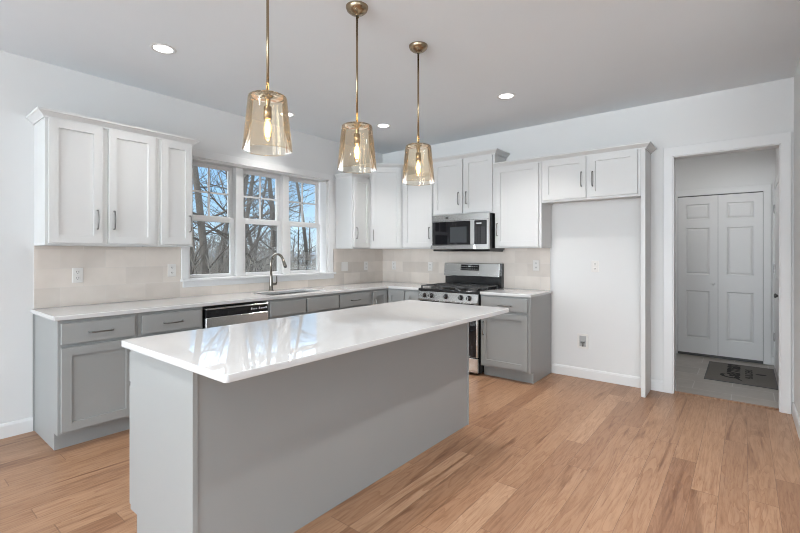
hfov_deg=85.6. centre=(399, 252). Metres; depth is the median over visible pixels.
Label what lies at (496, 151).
crown molding
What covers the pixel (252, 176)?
bare tree
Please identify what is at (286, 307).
base cabinet
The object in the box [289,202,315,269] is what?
bare tree
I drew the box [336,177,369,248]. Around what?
upper cabinet
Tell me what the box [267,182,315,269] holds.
bare tree
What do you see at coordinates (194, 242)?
bare tree
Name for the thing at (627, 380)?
baseboard
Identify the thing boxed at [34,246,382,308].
backsplash
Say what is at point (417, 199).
upper cabinet
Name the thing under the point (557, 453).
floor
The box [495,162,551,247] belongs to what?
upper cabinet
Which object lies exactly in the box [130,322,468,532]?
kitchen island
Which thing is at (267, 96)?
pendant lamp
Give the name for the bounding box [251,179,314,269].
bare tree
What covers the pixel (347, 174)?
crown molding
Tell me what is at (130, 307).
countertop
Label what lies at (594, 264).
wall outlet
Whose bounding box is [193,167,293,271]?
bare tree
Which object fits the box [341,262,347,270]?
light switch
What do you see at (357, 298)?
base cabinet
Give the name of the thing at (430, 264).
wall outlet
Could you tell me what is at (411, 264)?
backsplash
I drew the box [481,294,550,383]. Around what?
base cabinet
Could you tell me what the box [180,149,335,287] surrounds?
window
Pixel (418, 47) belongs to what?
pendant lamp
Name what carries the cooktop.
in the gas range
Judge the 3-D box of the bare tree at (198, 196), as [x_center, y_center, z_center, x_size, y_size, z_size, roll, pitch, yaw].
[-4.187,-2.890,11.612,5.161,11.114,6.182,0,0,22]
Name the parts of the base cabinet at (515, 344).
drawer, door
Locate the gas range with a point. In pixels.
(464, 282)
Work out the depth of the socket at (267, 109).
2.06 m
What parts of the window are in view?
sash, sash, sash, sash, sash, sash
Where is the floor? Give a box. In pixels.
[0,353,799,532]
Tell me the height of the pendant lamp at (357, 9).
0.964 m
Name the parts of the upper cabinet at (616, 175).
door, door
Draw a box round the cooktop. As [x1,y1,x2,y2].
[418,287,501,293]
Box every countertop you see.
[31,281,431,320]
[121,300,508,382]
[480,288,551,297]
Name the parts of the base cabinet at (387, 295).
door, door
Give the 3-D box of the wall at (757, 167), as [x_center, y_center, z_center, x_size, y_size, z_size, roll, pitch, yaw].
[4.018,-0.059,5.561,1.900,2.787,0.140,0,0,39]
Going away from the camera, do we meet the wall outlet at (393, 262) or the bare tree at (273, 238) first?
the wall outlet at (393, 262)
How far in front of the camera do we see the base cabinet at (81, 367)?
3.03 m
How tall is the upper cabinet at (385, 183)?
1.074 m
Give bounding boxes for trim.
[663,132,791,413]
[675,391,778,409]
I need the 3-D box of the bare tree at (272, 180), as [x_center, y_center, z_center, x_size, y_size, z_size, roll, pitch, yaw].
[-5.220,-2.068,19.400,3.848,9.418,4.291,0,0,-14]
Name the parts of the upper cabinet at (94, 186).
door, handle, door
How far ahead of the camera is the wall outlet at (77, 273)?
3.45 m
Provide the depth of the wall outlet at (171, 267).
4.01 m
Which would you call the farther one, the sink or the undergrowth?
the undergrowth
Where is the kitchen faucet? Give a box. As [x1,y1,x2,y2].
[268,253,286,290]
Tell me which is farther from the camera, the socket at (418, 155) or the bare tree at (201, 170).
the bare tree at (201, 170)
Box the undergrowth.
[190,229,315,274]
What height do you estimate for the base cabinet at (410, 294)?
0.884 m
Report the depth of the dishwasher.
3.84 m
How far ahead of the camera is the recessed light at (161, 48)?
3.07 m
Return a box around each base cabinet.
[33,313,137,449]
[138,307,201,337]
[264,293,338,319]
[338,290,369,309]
[370,288,405,304]
[406,290,419,300]
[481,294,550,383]
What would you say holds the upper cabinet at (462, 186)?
attached to the wall at (604, 305)
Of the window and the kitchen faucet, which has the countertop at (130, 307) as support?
the kitchen faucet
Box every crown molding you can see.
[26,106,200,145]
[334,171,369,178]
[351,163,417,171]
[407,172,429,179]
[433,148,509,163]
[493,141,656,167]
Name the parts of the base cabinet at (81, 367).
door, drawer, handle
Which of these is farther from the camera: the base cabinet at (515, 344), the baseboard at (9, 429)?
the base cabinet at (515, 344)
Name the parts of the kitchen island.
door, panel, panel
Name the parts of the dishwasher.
trim, door, control panel, pocket handle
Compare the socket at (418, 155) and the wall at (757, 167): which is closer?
the socket at (418, 155)
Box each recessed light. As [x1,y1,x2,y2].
[149,43,176,54]
[278,112,294,116]
[376,123,390,127]
[497,93,515,99]
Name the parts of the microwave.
door handle, door, vent panel, control frame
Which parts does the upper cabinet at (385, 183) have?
door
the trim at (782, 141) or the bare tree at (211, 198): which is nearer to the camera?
the trim at (782, 141)
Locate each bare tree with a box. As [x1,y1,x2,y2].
[190,169,245,274]
[190,178,272,273]
[193,166,313,273]
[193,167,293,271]
[193,170,315,271]
[193,177,289,271]
[193,214,208,269]
[201,168,309,261]
[205,170,270,248]
[211,175,309,271]
[211,200,228,268]
[247,180,303,254]
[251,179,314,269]
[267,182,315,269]
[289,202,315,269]
[290,220,315,268]
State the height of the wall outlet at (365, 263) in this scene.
0.118 m
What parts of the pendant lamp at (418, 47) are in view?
rod, lamp shade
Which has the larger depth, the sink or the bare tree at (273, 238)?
the bare tree at (273, 238)
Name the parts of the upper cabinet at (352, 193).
door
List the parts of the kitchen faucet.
spout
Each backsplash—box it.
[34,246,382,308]
[383,248,549,289]
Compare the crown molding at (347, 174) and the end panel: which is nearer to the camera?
the end panel
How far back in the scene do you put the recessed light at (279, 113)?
4.53 m
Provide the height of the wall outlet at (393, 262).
0.118 m
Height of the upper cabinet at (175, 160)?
0.912 m
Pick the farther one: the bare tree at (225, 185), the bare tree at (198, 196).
the bare tree at (225, 185)
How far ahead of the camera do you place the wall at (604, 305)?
4.42 m
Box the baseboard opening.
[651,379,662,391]
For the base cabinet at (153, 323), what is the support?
on the floor
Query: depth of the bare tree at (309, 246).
21.04 m
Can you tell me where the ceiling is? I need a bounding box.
[0,0,799,153]
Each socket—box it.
[264,106,271,119]
[354,133,359,144]
[416,152,420,161]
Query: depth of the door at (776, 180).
4.82 m
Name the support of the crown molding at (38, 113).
attached to the upper cabinet at (94, 186)
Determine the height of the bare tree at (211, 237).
11.037 m
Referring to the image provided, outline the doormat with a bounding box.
[704,361,777,389]
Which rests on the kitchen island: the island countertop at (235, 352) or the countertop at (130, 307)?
the island countertop at (235, 352)
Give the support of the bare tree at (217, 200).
on the ground
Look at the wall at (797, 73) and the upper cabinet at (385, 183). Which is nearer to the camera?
the wall at (797, 73)
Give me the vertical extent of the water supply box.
0.158 m
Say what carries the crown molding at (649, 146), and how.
attached to the wall at (604, 305)
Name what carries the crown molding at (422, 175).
attached to the upper cabinet at (417, 199)
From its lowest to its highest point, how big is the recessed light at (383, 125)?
0.004 m
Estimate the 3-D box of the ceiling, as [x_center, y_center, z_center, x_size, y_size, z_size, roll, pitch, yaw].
[-0.140,-1.528,-0.696,9.320,0.150,15.410,0,0,39]
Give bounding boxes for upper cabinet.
[34,117,157,246]
[154,139,192,246]
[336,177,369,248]
[353,168,415,248]
[402,177,433,248]
[434,154,505,215]
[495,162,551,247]
[542,149,640,204]
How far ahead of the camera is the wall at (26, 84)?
3.25 m
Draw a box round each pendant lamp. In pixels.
[242,0,292,155]
[337,1,376,173]
[402,41,434,185]
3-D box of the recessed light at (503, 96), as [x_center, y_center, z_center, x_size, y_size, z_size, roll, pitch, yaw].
[0.985,-1.450,4.003,0.172,0.004,0.172,0,0,39]
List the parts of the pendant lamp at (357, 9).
lamp shade, rod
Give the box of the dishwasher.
[202,301,267,328]
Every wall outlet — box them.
[72,268,82,282]
[168,264,175,276]
[364,262,367,269]
[392,261,395,269]
[428,262,432,270]
[533,260,538,270]
[591,261,598,271]
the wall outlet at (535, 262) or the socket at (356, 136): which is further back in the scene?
the wall outlet at (535, 262)
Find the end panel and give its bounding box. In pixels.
[641,149,650,397]
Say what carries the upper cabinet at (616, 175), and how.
attached to the wall at (604, 305)
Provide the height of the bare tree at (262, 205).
9.638 m
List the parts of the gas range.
control panel, oven door, storage drawer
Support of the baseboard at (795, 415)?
attached to the wall at (797, 73)
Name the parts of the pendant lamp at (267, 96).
lamp shade, rod, bulb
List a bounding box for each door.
[676,184,771,364]
[774,175,777,375]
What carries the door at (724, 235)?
in the wall at (757, 167)
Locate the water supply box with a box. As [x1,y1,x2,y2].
[577,333,587,348]
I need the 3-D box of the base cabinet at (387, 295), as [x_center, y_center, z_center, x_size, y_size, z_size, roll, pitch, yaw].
[-0.193,0.893,5.714,0.902,0.884,0.928,0,0,39]
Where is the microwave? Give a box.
[431,213,504,251]
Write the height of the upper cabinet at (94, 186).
0.912 m
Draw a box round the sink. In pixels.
[269,291,305,294]
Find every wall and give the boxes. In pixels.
[0,50,382,423]
[383,77,793,401]
[676,148,774,355]
[775,57,799,417]
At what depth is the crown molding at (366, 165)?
5.73 m
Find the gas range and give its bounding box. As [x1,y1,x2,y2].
[418,262,503,374]
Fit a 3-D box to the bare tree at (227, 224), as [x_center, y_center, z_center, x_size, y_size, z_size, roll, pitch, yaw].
[-5.926,-2.699,13.722,4.877,10.703,7.412,0,0,22]
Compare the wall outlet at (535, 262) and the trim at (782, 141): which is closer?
the trim at (782, 141)
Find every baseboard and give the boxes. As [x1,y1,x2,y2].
[0,417,32,438]
[552,363,640,387]
[792,401,799,439]
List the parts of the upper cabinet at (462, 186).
door, door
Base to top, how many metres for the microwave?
0.439 m

